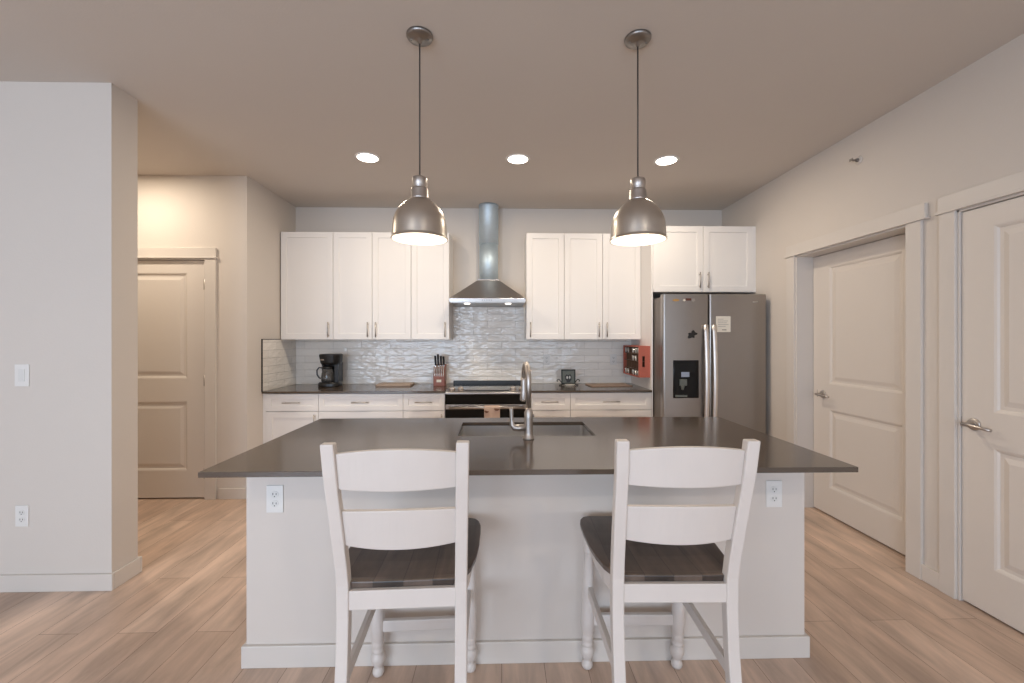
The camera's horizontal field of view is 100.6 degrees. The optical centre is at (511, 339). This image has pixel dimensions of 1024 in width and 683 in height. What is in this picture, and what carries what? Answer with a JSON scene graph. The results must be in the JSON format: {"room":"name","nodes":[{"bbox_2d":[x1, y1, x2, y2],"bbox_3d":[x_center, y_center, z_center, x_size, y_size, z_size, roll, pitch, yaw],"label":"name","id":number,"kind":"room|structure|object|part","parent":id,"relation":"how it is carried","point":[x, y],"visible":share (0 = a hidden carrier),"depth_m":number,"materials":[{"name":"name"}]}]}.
{"room":"kitchen","nodes":[
{"label":"kitchen","id":0,"kind":"room"},
{"bbox_2d":[0,81,137,574],"bbox_3d":[-3.633,-0.015,2.389,2.853,2.790,0.168,0,0,-1],"label":"wall partition","id":1,"kind":"structure","parent":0,"point":[69,150],"depth_m":2.33,"materials":[{"name":"paint"}]},
{"bbox_2d":[15,364,28,385],"bbox_3d":[-2.682,0.198,2.325,0.076,0.121,0.008,0,0,-1],"label":"light switch","id":2,"kind":"object","parent":1,"relation":"attached to","point":[21,370],"visible":1,"depth_m":2.32,"materials":[{"name":"white plastic"}]},
{"bbox_2d":[15,505,28,526],"bbox_3d":[-2.682,0.968,2.325,0.070,0.115,0.007,0,0,-1],"label":"wall outlet","id":3,"kind":"object","parent":1,"relation":"attached to","point":[21,512],"visible":1,"depth_m":2.32,"materials":[{"name":"white plastic"}]},
{"bbox_2d":[0,556,141,592],"bbox_3d":[-3.625,1.334,2.390,2.868,0.092,0.198,0,0,-1],"label":"baseboard","id":4,"kind":"structure","parent":1,"relation":"attached to","point":[83,581],"depth_m":2.32,"materials":[{"name":"paint"}]},
{"bbox_2d":[138,175,254,498],"bbox_3d":[-3.692,-0.015,3.700,2.800,2.790,0.120,0,0,-1],"label":"wall","id":5,"kind":"structure","parent":0,"point":[175,211],"depth_m":3.67,"materials":[{"name":"paint"}]},
{"bbox_2d":[138,261,204,497],"bbox_3d":[-3.101,0.346,3.648,0.915,2.044,0.100,0,0,-1],"label":"door","id":6,"kind":"structure","parent":5,"relation":"in","point":[171,378],"depth_m":3.67,"materials":[{"name":"paint"}]},
{"bbox_2d":[138,247,217,499],"bbox_3d":[-3.104,0.298,3.701,1.138,2.164,0.148,0,0,-1],"label":"trim","id":7,"kind":"structure","parent":5,"relation":"attached to","point":[208,255],"depth_m":3.65,"materials":[{"name":"paint"}]},
{"bbox_2d":[218,488,245,498],"bbox_3d":[-3.690,1.334,3.633,2.800,0.092,0.015,0,0,-1],"label":"baseboard","id":8,"kind":"structure","parent":5,"relation":"attached to","point":[223,493],"depth_m":3.66,"materials":[{"name":"paint"}]},
{"bbox_2d":[255,181,295,446],"bbox_3d":[-2.359,-0.016,4.168,0.128,2.790,0.750,0,0,-1],"label":"wall","id":9,"kind":"structure","parent":0,"point":[274,215],"depth_m":4.03,"materials":[{"name":"paint"}]},
{"bbox_2d":[261,339,280,391],"bbox_3d":[-2.295,0.240,4.053,0.010,0.482,0.323,0,0,-1],"label":"trim","id":10,"kind":"structure","parent":9,"relation":"attached to","point":[261,339],"depth_m":3.90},
{"bbox_2d":[296,207,721,383],"bbox_3d":[0.007,-0.017,4.658,4.883,2.790,0.128,0,0,-1],"label":"wall","id":11,"kind":"structure","parent":0,"point":[488,343],"depth_m":4.59,"materials":[{"name":"tile"}]},
{"bbox_2d":[281,232,333,339],"bbox_3d":[-2.041,-0.531,4.370,0.514,1.072,0.363,0,0,-1],"label":"upper cabinet","id":12,"kind":"object","parent":11,"relation":"attached to","point":[306,257],"visible":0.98,"depth_m":4.23,"materials":[{"name":"paint"}]},
{"bbox_2d":[333,232,410,339],"bbox_3d":[-1.399,-0.531,4.385,0.772,1.072,0.363,0,0,-1],"label":"upper cabinet","id":13,"kind":"object","parent":11,"relation":"attached to","point":[372,270],"visible":0.96,"depth_m":4.24,"materials":[{"name":"paint"}]},
{"bbox_3d":[-1.588,-0.531,4.242,0.382,1.069,0.019,0,0,-1],"label":"door","id":14,"kind":"part","parent":13,"relation":"part of","materials":[{"name":"paint"}]},
{"bbox_3d":[-1.202,-0.531,4.251,0.382,1.069,0.019,0,0,-1],"label":"door","id":15,"kind":"part","parent":13,"relation":"part of","materials":[{"name":"paint"}]},
{"bbox_2d":[411,233,452,339],"bbox_3d":[-0.823,-0.532,4.399,0.380,1.072,0.363,0,0,-1],"label":"upper cabinet","id":16,"kind":"object","parent":11,"relation":"attached to","point":[431,266],"visible":0.9,"depth_m":4.26,"materials":[{"name":"paint"}]},
{"bbox_2d":[449,202,525,306],"bbox_3d":[-0.242,-0.875,4.342,0.736,1.071,0.499,0,0,-1],"label":"range hood","id":17,"kind":"object","parent":11,"relation":"attached to","point":[488,290],"visible":1,"depth_m":4.39,"materials":[{"name":"metal"}]},
{"bbox_3d":[-0.242,-0.354,4.341,0.716,0.008,0.468,0,0,-1],"label":"filter plate","id":18,"kind":"part","parent":17,"relation":"part of","materials":[{"name":"metal"}]},
{"bbox_2d":[525,233,563,338],"bbox_3d":[0.332,-0.532,4.428,0.382,1.072,0.363,0,0,-1],"label":"upper cabinet","id":19,"kind":"object","parent":11,"relation":"attached to","point":[544,252],"visible":1,"depth_m":4.29,"materials":[{"name":"paint"}]},
{"bbox_2d":[543,354,549,364],"bbox_3d":[0.374,0.223,4.598,0.070,0.115,0.007,0,0,-1],"label":"wall outlet","id":20,"kind":"object","parent":11,"relation":"attached to","point":[546,357],"visible":1,"depth_m":4.60,"materials":[{"name":"white plastic"}]},
{"bbox_2d":[564,233,640,338],"bbox_3d":[0.912,-0.532,4.442,0.779,1.072,0.363,0,0,-1],"label":"upper cabinet","id":21,"kind":"object","parent":11,"relation":"attached to","point":[602,279],"visible":0.96,"depth_m":4.30,"materials":[{"name":"paint"}]},
{"bbox_3d":[0.721,-0.532,4.298,0.386,1.069,0.019,0,0,-1],"label":"door","id":22,"kind":"part","parent":21,"relation":"part of","materials":[{"name":"paint"}]},
{"bbox_3d":[1.110,-0.533,4.308,0.386,1.069,0.019,0,0,-1],"label":"door","id":23,"kind":"part","parent":21,"relation":"part of","materials":[{"name":"paint"}]},
{"bbox_2d":[653,226,755,297],"bbox_3d":[1.813,-0.757,4.314,0.986,0.624,0.663,0,0,-1],"label":"upper cabinet","id":24,"kind":"object","parent":11,"relation":"attached to","point":[692,259],"visible":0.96,"depth_m":4.02,"materials":[{"name":"paint"}]},
{"bbox_3d":[1.567,-0.757,4.019,0.475,0.621,0.019,0,0,-1],"label":"door","id":25,"kind":"part","parent":24,"relation":"part of","materials":[{"name":"paint"}]},
{"bbox_3d":[1.848,-0.555,4.000,0.010,0.150,0.033,0,0,-1],"label":"handle","id":26,"kind":"part","parent":24,"relation":"part of","materials":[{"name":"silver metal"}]},
{"bbox_3d":[2.046,-0.757,4.031,0.475,0.621,0.019,0,0,-1],"label":"door","id":27,"kind":"part","parent":24,"relation":"part of","materials":[{"name":"paint"}]},
{"bbox_2d":[0,0,1023,209],"bbox_3d":[-1.189,-1.461,0.521,7.850,0.100,8.500,0,0,-1],"label":"ceiling","id":28,"kind":"structure","parent":0,"point":[284,96],"depth_m":2.29,"materials":[{"name":"paint"}]},
{"bbox_2d":[355,152,379,162],"bbox_3d":[-1.122,-1.408,3.303,0.190,0.006,0.190,0,0,-1],"label":"recessed light","id":29,"kind":"object","parent":28,"relation":"in","point":[366,157],"visible":1,"depth_m":3.29,"materials":[{"name":"white plastic"}]},
{"bbox_2d":[391,26,447,245],"bbox_3d":[-0.429,-0.937,1.975,0.260,0.948,0.260,0,0,-1],"label":"pendant light","id":30,"kind":"object","parent":28,"relation":"hanging from","point":[418,220],"visible":1,"depth_m":1.93,"materials":[{"name":"grey metal"}]},
{"bbox_3d":[-0.428,-0.560,1.975,0.260,0.195,0.260,0,0,-1],"label":"lamp shade","id":31,"kind":"part","parent":30,"relation":"part of","materials":[{"name":"grey metal"}]},
{"bbox_3d":[-0.429,-1.062,1.975,0.007,0.629,0.007,0,0,-1],"label":"cord","id":32,"kind":"part","parent":30,"relation":"part of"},
{"bbox_2d":[506,154,529,163],"bbox_3d":[0.046,-1.409,3.332,0.190,0.006,0.190,0,0,-1],"label":"recessed light","id":33,"kind":"object","parent":28,"relation":"in","point":[514,158],"visible":1,"depth_m":3.33,"materials":[{"name":"white plastic"}]},
{"bbox_2d":[609,29,666,245],"bbox_3d":[0.591,-0.938,1.995,0.260,0.948,0.260,0,0,-1],"label":"pendant light","id":34,"kind":"object","parent":28,"relation":"hanging from","point":[639,221],"visible":1,"depth_m":1.95,"materials":[{"name":"grey metal"}]},
{"bbox_3d":[0.591,-0.561,1.995,0.260,0.195,0.260,0,0,-1],"label":"lamp shade","id":35,"kind":"part","parent":34,"relation":"part of","materials":[{"name":"grey metal"}]},
{"bbox_3d":[0.591,-1.063,1.995,0.007,0.629,0.007,0,0,-1],"label":"cord","id":36,"kind":"part","parent":34,"relation":"part of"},
{"bbox_2d":[654,155,678,165],"bbox_3d":[1.221,-1.409,3.361,0.190,0.006,0.190,0,0,-1],"label":"recessed light","id":37,"kind":"object","parent":28,"relation":"in","point":[670,159],"visible":1,"depth_m":3.35,"materials":[{"name":"white plastic"}]},
{"bbox_2d":[0,497,1023,682],"bbox_3d":[-1.187,1.429,0.521,7.850,0.100,8.500,0,0,-1],"label":"floor","id":38,"kind":"structure","parent":0,"point":[182,618],"depth_m":2.00,"materials":[{"name":"brown wood"}]},
{"bbox_2d":[263,394,318,443],"bbox_3d":[-2.050,0.940,4.219,0.506,0.878,0.662,0,0,-1],"label":"base cabinet","id":39,"kind":"object","parent":38,"relation":"on","point":[283,414],"visible":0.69,"depth_m":3.92,"materials":[{"name":"paint"}]},
{"bbox_3d":[-2.029,0.586,3.931,0.475,0.158,0.019,0,0,-1],"label":"drawer","id":40,"kind":"part","parent":39,"relation":"part of","materials":[{"name":"paint"}]},
{"bbox_3d":[-2.029,0.972,3.931,0.475,0.604,0.019,0,0,-1],"label":"door","id":41,"kind":"part","parent":39,"relation":"part of","materials":[{"name":"paint"}]},
{"bbox_2d":[319,393,402,418],"bbox_3d":[-1.408,0.940,4.234,0.778,0.878,0.662,0,0,-1],"label":"base cabinet","id":42,"kind":"object","parent":38,"relation":"on","point":[336,405],"visible":0.32,"depth_m":3.94,"materials":[{"name":"paint"}]},
{"bbox_2d":[262,384,451,393],"bbox_3d":[-1.468,0.491,4.240,1.672,0.020,0.650,0,0,-1],"label":"countertop","id":43,"kind":"structure","parent":42,"relation":"on","point":[297,388],"depth_m":4.05,"materials":[{"name":"stone"}]},
{"bbox_2d":[316,354,342,386],"bbox_3d":[-1.865,0.317,4.355,0.242,0.329,0.220,0,0,-1],"label":"coffee maker","id":44,"kind":"object","parent":43,"relation":"on","point":[332,364],"visible":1,"depth_m":4.28,"materials":[{"name":"black plastic"}]},
{"bbox_3d":[-1.874,0.287,4.325,0.106,0.028,0.106,0,0,-1],"label":"carafe lid","id":45,"kind":"part","parent":44,"relation":"part of","materials":[{"name":"black plastic"}]},
{"bbox_3d":[-1.850,0.341,4.383,0.180,0.200,0.155,0,0,-1],"label":"water tank","id":46,"kind":"part","parent":44,"relation":"part of","materials":[{"name":"black plastic"}]},
{"bbox_2d":[375,382,414,385],"bbox_3d":[-1.214,0.471,4.426,0.356,0.018,0.230,0,0,-1],"label":"cutting board","id":47,"kind":"object","parent":43,"relation":"on","point":[382,383],"visible":1,"depth_m":4.38,"materials":[{"name":"brown wood"}]},
{"bbox_2d":[433,364,446,385],"bbox_3d":[-0.749,0.373,4.427,0.116,0.214,0.172,0,0,-1],"label":"knife block","id":48,"kind":"object","parent":43,"relation":"on","point":[440,380],"visible":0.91,"depth_m":4.34,"materials":[{"name":"brown wood"}]},
{"bbox_3d":[-1.401,0.819,3.946,0.775,0.296,0.019,0,0,-1],"label":"drawer","id":49,"kind":"part","parent":42,"relation":"part of","materials":[{"name":"paint"}]},
{"bbox_3d":[-1.401,0.586,3.946,0.775,0.158,0.019,0,0,-1],"label":"drawer","id":50,"kind":"part","parent":42,"relation":"part of","materials":[{"name":"paint"}]},
{"bbox_2d":[320,440,480,682],"bbox_3d":[-0.343,0.835,1.474,0.465,1.087,0.612,0,0,-4],"label":"bar stool","id":51,"kind":"object","parent":38,"relation":"on","point":[411,557],"visible":1,"depth_m":1.26,"materials":[{"name":"white paint"}]},
{"bbox_3d":[-0.511,0.835,1.239,0.048,1.087,0.134,0,0,-4],"label":"leg","id":52,"kind":"part","parent":51,"relation":"part of","materials":[{"name":"white paint"}]},
{"bbox_3d":[-0.547,1.068,1.721,0.058,0.621,0.094,0,0,-4],"label":"leg","id":53,"kind":"part","parent":51,"relation":"part of","materials":[{"name":"white paint"}]},
{"bbox_3d":[-0.346,0.746,1.519,0.465,0.022,0.445,0,0,-4],"label":"seat","id":54,"kind":"part","parent":51,"relation":"part of","materials":[{"name":"brown wood"}]},
{"bbox_3d":[-0.148,0.835,1.261,0.048,1.087,0.134,0,0,-4],"label":"leg","id":55,"kind":"part","parent":51,"relation":"part of","materials":[{"name":"white paint"}]},
{"bbox_3d":[-0.172,1.068,1.744,0.058,0.621,0.094,0,0,-4],"label":"leg","id":56,"kind":"part","parent":51,"relation":"part of","materials":[{"name":"white paint"}]},
{"bbox_2d":[403,393,445,417],"bbox_3d":[-0.825,0.940,4.249,0.388,0.878,0.662,0,0,-1],"label":"base cabinet","id":57,"kind":"object","parent":38,"relation":"on","point":[415,405],"visible":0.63,"depth_m":3.95,"materials":[{"name":"paint"}]},
{"bbox_3d":[-0.818,0.972,3.961,0.385,0.604,0.019,0,0,-1],"label":"door","id":58,"kind":"part","parent":57,"relation":"part of","materials":[{"name":"paint"}]},
{"bbox_2d":[445,380,525,417],"bbox_3d":[-0.241,0.908,4.236,0.768,0.939,0.698,0,0,-1],"label":"stove","id":59,"kind":"object","parent":38,"relation":"on","point":[464,398],"visible":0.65,"depth_m":3.95,"materials":[{"name":"black metal"}]},
{"bbox_3d":[-0.235,0.491,3.983,0.768,0.038,0.085,0,0,-1],"label":"control panel","id":60,"kind":"part","parent":59,"relation":"part of","materials":[{"name":"metal"}]},
{"bbox_2d":[447,383,520,388],"bbox_3d":[-0.242,0.483,4.280,0.768,0.018,0.510,0,0,-1],"label":"glass cooktop","id":61,"kind":"object","parent":59,"relation":"in","point":[465,385],"depth_m":4.34,"materials":[{"name":"black glass"}]},
{"bbox_3d":[-0.234,0.870,3.971,0.764,0.527,0.038,0,0,-1],"label":"oven door","id":62,"kind":"part","parent":59,"relation":"part of","materials":[{"name":"black glass"}]},
{"bbox_3d":[-0.234,0.628,3.949,0.764,0.044,0.009,0,0,-1],"label":"oven door rail","id":63,"kind":"part","parent":59,"relation":"part of","materials":[{"name":"metal"}]},
{"bbox_3d":[-0.233,0.628,3.917,0.688,0.026,0.059,0,0,-1],"label":"handle","id":64,"kind":"part","parent":59,"relation":"part of","materials":[{"name":"metal"}]},
{"bbox_3d":[-0.249,0.468,4.560,0.752,0.048,0.046,0,0,-1],"label":"vent trim","id":65,"kind":"part","parent":59,"relation":"part of","materials":[{"name":"black plastic"}]},
{"bbox_2d":[484,405,499,417],"bbox_3d":[-0.182,0.759,3.897,0.145,0.299,0.054,0,0,-1],"label":"dish towel","id":66,"kind":"object","parent":59,"relation":"hanging from","point":[490,411],"visible":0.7,"depth_m":3.88,"materials":[{"name":"fabric"}]},
{"bbox_2d":[241,473,809,668],"bbox_3d":[0.068,0.939,2.189,2.422,0.878,0.767,0,0,-1],"label":"kitchen island","id":67,"kind":"object","parent":38,"relation":"on","point":[529,564],"visible":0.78,"depth_m":1.82,"materials":[{"name":"paint"}]},
{"bbox_2d":[266,485,283,512],"bbox_3d":[-0.999,0.673,1.790,0.070,0.115,0.007,0,0,-1],"label":"wall outlet","id":68,"kind":"object","parent":67,"relation":"attached to","point":[274,495],"visible":1,"depth_m":1.79,"materials":[{"name":"white plastic"}]},
{"bbox_2d":[270,491,278,497],"bbox_3d":[-0.999,0.654,1.789,0.034,0.029,0.003,0,0,-1],"label":"socket","id":69,"kind":"object","parent":68,"relation":"attached to","point":[273,494],"depth_m":1.79,"materials":[{"name":"white plastic"}]},
{"bbox_2d":[270,500,278,506],"bbox_3d":[-0.999,0.693,1.789,0.034,0.029,0.003,0,0,-1],"label":"socket","id":70,"kind":"object","parent":68,"relation":"attached to","point":[273,503],"depth_m":1.79,"materials":[{"name":"white plastic"}]},
{"bbox_3d":[0.068,1.332,2.189,2.422,0.092,0.767,0,0,-1],"label":"baseboard","id":71,"kind":"part","parent":67,"relation":"part of","materials":[{"name":"paint"}]},
{"bbox_2d":[198,417,857,477],"bbox_3d":[0.070,0.490,2.081,2.432,0.020,1.037,0,0,-1],"label":"island countertop","id":72,"kind":"structure","parent":67,"relation":"on","point":[296,453],"depth_m":1.94,"materials":[{"name":"stone"}]},
{"bbox_2d":[509,361,533,439],"bbox_3d":[0.045,0.296,2.129,0.120,0.368,0.218,0,0,-1],"label":"faucet","id":73,"kind":"object","parent":72,"relation":"on","point":[525,392],"visible":1,"depth_m":2.04,"materials":[{"name":"silver metal"}]},
{"bbox_3d":[0.028,0.387,2.046,0.082,0.115,0.034,0,0,-1],"label":"lever","id":74,"kind":"part","parent":73,"relation":"part of","materials":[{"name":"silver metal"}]},
{"bbox_3d":[0.071,0.226,2.132,0.027,0.229,0.197,0,0,-6],"label":"spout","id":75,"kind":"part","parent":73,"relation":"part of","materials":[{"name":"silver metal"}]},
{"bbox_2d":[459,425,591,435],"bbox_3d":[0.067,0.599,2.282,0.730,0.198,0.390,0,0,-1],"label":"sink","id":76,"kind":"object","parent":72,"relation":"in","point":[538,430],"visible":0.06,"depth_m":2.46,"materials":[{"name":"metal"}]},
{"bbox_2d":[766,480,781,506],"bbox_3d":[1.136,0.671,1.843,0.070,0.115,0.007,0,0,-1],"label":"wall outlet","id":77,"kind":"object","parent":67,"relation":"attached to","point":[773,488],"visible":1,"depth_m":1.84,"materials":[{"name":"white plastic"}]},
{"bbox_2d":[770,486,777,492],"bbox_3d":[1.136,0.652,1.841,0.034,0.029,0.003,0,0,-1],"label":"socket","id":78,"kind":"object","parent":77,"relation":"attached to","point":[773,489],"depth_m":1.84,"materials":[{"name":"white plastic"}]},
{"bbox_2d":[770,495,777,501],"bbox_3d":[1.136,0.691,1.841,0.034,0.029,0.003,0,0,-1],"label":"socket","id":79,"kind":"object","parent":77,"relation":"attached to","point":[773,498],"depth_m":1.84,"materials":[{"name":"white plastic"}]},
{"bbox_2d":[531,393,569,417],"bbox_3d":[0.344,0.939,4.278,0.393,0.878,0.662,0,0,-1],"label":"base cabinet","id":80,"kind":"object","parent":38,"relation":"on","point":[543,405],"visible":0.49,"depth_m":3.98,"materials":[{"name":"paint"}]},
{"bbox_3d":[0.351,0.585,3.989,0.390,0.158,0.019,0,0,-1],"label":"drawer","id":81,"kind":"part","parent":80,"relation":"part of","materials":[{"name":"paint"}]},
{"bbox_3d":[0.351,0.971,3.989,0.390,0.604,0.019,0,0,-1],"label":"door","id":82,"kind":"part","parent":80,"relation":"part of","materials":[{"name":"paint"}]},
{"bbox_2d":[570,392,650,416],"bbox_3d":[0.923,0.939,4.292,0.766,0.878,0.662,0,0,-1],"label":"base cabinet","id":83,"kind":"object","parent":38,"relation":"on","point":[612,404],"visible":0.33,"depth_m":4.00,"materials":[{"name":"paint"}]},
{"bbox_2d":[531,383,651,392],"bbox_3d":[0.727,0.490,4.294,1.160,0.020,0.650,0,0,-1],"label":"countertop","id":84,"kind":"structure","parent":83,"relation":"on","point":[535,387],"depth_m":4.12,"materials":[{"name":"stone"}]},
{"bbox_2d":[557,369,579,385],"bbox_3d":[0.585,0.397,4.407,0.245,0.165,0.104,0,0,-1],"label":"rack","id":85,"kind":"object","parent":84,"relation":"on","point":[567,375],"visible":1,"depth_m":4.41,"materials":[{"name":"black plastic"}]},
{"bbox_3d":[0.585,0.390,4.416,0.146,0.151,0.016,0,0,-1],"label":"frame","id":86,"kind":"part","parent":85,"relation":"part of","materials":[{"name":"black metal"}]},
{"bbox_2d":[585,383,632,386],"bbox_3d":[0.997,0.475,4.401,0.430,0.009,0.250,0,0,-6],"label":"cutting board","id":87,"kind":"object","parent":84,"relation":"on","point":[588,384],"visible":1,"depth_m":4.40,"materials":[{"name":"brown wood"}]},
{"bbox_3d":[0.930,0.817,4.004,0.763,0.296,0.019,0,0,-1],"label":"drawer","id":88,"kind":"part","parent":83,"relation":"part of","materials":[{"name":"paint"}]},
{"bbox_2d":[631,244,652,416],"bbox_3d":[1.313,0.156,4.320,0.014,2.442,0.628,0,0,-1],"label":"panel","id":89,"kind":"object","parent":38,"relation":"on","point":[646,339],"visible":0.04,"depth_m":4.11,"materials":[{"name":"paint"}]},
{"bbox_2d":[623,345,649,377],"bbox_3d":[1.252,0.215,4.295,0.108,0.300,0.515,0,0,-1],"label":"spice rack","id":90,"kind":"object","parent":89,"relation":"attached to","point":[642,365],"visible":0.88,"depth_m":4.13,"materials":[{"name":"red paint"}]},
{"bbox_2d":[580,439,760,682],"bbox_3d":[0.504,0.834,1.502,0.465,1.087,0.612,0,0,0],"label":"bar stool","id":91,"kind":"object","parent":38,"relation":"on","point":[642,553],"visible":1,"depth_m":1.30,"materials":[{"name":"white paint"}]},
{"bbox_3d":[0.315,1.067,1.760,0.058,0.621,0.094,0,0,0],"label":"leg","id":92,"kind":"part","parent":91,"relation":"part of","materials":[{"name":"white paint"}]},
{"bbox_3d":[0.323,0.834,1.277,0.048,1.087,0.134,0,0,0],"label":"leg","id":93,"kind":"part","parent":91,"relation":"part of","materials":[{"name":"white paint"}]},
{"bbox_3d":[0.504,0.746,1.547,0.465,0.022,0.445,0,0,0],"label":"seat","id":94,"kind":"part","parent":91,"relation":"part of","materials":[{"name":"brown wood"}]},
{"bbox_3d":[0.691,1.067,1.762,0.058,0.621,0.094,0,0,0],"label":"leg","id":95,"kind":"part","parent":91,"relation":"part of","materials":[{"name":"white paint"}]},
{"bbox_3d":[0.686,0.834,1.278,0.048,1.087,0.134,0,0,0],"label":"leg","id":96,"kind":"part","parent":91,"relation":"part of","materials":[{"name":"white paint"}]},
{"bbox_2d":[653,294,765,433],"bbox_3d":[1.798,0.489,4.152,0.934,1.777,0.858,0,0,-1],"label":"refrigerator","id":97,"kind":"object","parent":38,"relation":"on","point":[712,373],"visible":0.7,"depth_m":3.78,"materials":[{"name":"metal"}]},
{"bbox_2d":[673,298,694,301],"bbox_3d":[1.524,-0.346,3.767,0.202,0.032,0.007,0,0,-1],"label":"magnet","id":98,"kind":"object","parent":97,"relation":"attached to","point":[687,299],"visible":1,"depth_m":3.77,"materials":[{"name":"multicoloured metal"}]},
{"bbox_3d":[1.544,0.466,3.802,0.409,1.732,0.068,0,0,-1],"label":"door","id":99,"kind":"part","parent":97,"relation":"part of","materials":[{"name":"metal"}]},
{"bbox_2d":[688,330,697,337],"bbox_3d":[1.601,-0.043,3.767,0.085,0.075,0.008,0,0,-1],"label":"magnet","id":100,"kind":"object","parent":97,"relation":"attached to","point":[693,333],"visible":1,"depth_m":3.76,"materials":[{"name":"black plastic"}]},
{"bbox_3d":[1.716,0.350,3.749,0.042,0.955,0.058,0,0,-1],"label":"handle","id":101,"kind":"part","parent":97,"relation":"part of","materials":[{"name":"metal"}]},
{"bbox_3d":[1.790,0.350,3.751,0.042,0.955,0.058,0,0,-1],"label":"handle","id":102,"kind":"part","parent":97,"relation":"part of","materials":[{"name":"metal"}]},
{"bbox_2d":[716,316,730,331],"bbox_3d":[1.877,-0.133,3.776,0.132,0.140,0.002,0,0,-1],"label":"paper note","id":103,"kind":"object","parent":97,"relation":"attached to","point":[723,323],"visible":1,"depth_m":3.78,"materials":[{"name":"grey paper"}]},
{"bbox_3d":[2.014,0.466,3.814,0.519,1.732,0.068,0,0,-1],"label":"door","id":104,"kind":"part","parent":97,"relation":"part of","materials":[{"name":"metal"}]},
{"bbox_2d":[722,33,1023,571],"bbox_3d":[2.487,-0.018,0.561,0.175,2.790,8.200,0,0,-1],"label":"wall","id":105,"kind":"structure","parent":0,"point":[965,131],"depth_m":2.48,"materials":[{"name":"paint"}]},
{"bbox_2d":[849,156,861,164],"bbox_3d":[2.316,-1.208,2.870,0.054,0.058,0.058,0,0,-1],"label":"sprinkler head","id":106,"kind":"object","parent":105,"relation":"attached to","point":[858,160],"visible":1,"depth_m":2.86},
{"bbox_2d":[784,203,929,579],"bbox_3d":[2.414,0.302,2.993,0.203,2.149,1.197,0,0,-1],"label":"trim","id":107,"kind":"structure","parent":105,"relation":"attached to","point":[799,257],"depth_m":2.74,"materials":[{"name":"paint"}]},
{"bbox_2d":[813,234,904,554],"bbox_3d":[2.458,0.350,3.006,0.100,2.029,0.929,0,0,-1],"label":"door","id":108,"kind":"structure","parent":105,"relation":"in","point":[859,291],"depth_m":3.01,"materials":[{"name":"paint"}]},
{"bbox_3d":[2.431,0.437,3.346,0.072,0.064,0.198,0,0,17],"label":"handle","id":109,"kind":"part","parent":108,"relation":"part of","materials":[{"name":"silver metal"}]},
{"bbox_2d":[921,564,938,589],"bbox_3d":[2.403,1.331,0.174,0.015,0.092,7.230,0,0,-1],"label":"baseboard","id":110,"kind":"structure","parent":105,"relation":"attached to","point":[929,575],"depth_m":2.38,"materials":[{"name":"paint"}]},
{"bbox_2d":[934,171,1023,600],"bbox_3d":[2.426,0.302,1.787,0.168,2.149,1.119,0,0,-1],"label":"trim","id":111,"kind":"structure","parent":105,"relation":"attached to","point":[950,208],"depth_m":2.26,"materials":[{"name":"paint"}]},
{"bbox_2d":[960,196,1023,632],"bbox_3d":[2.361,0.350,1.789,0.100,2.029,0.902,0,0,-1],"label":"door","id":112,"kind":"structure","parent":105,"relation":"in","point":[992,418],"depth_m":2.09,"materials":[{"name":"paint"}]},
{"bbox_3d":[2.333,0.437,2.156,0.072,0.064,0.198,0,0,17],"label":"handle","id":113,"kind":"part","parent":112,"relation":"part of","materials":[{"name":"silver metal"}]}
]}

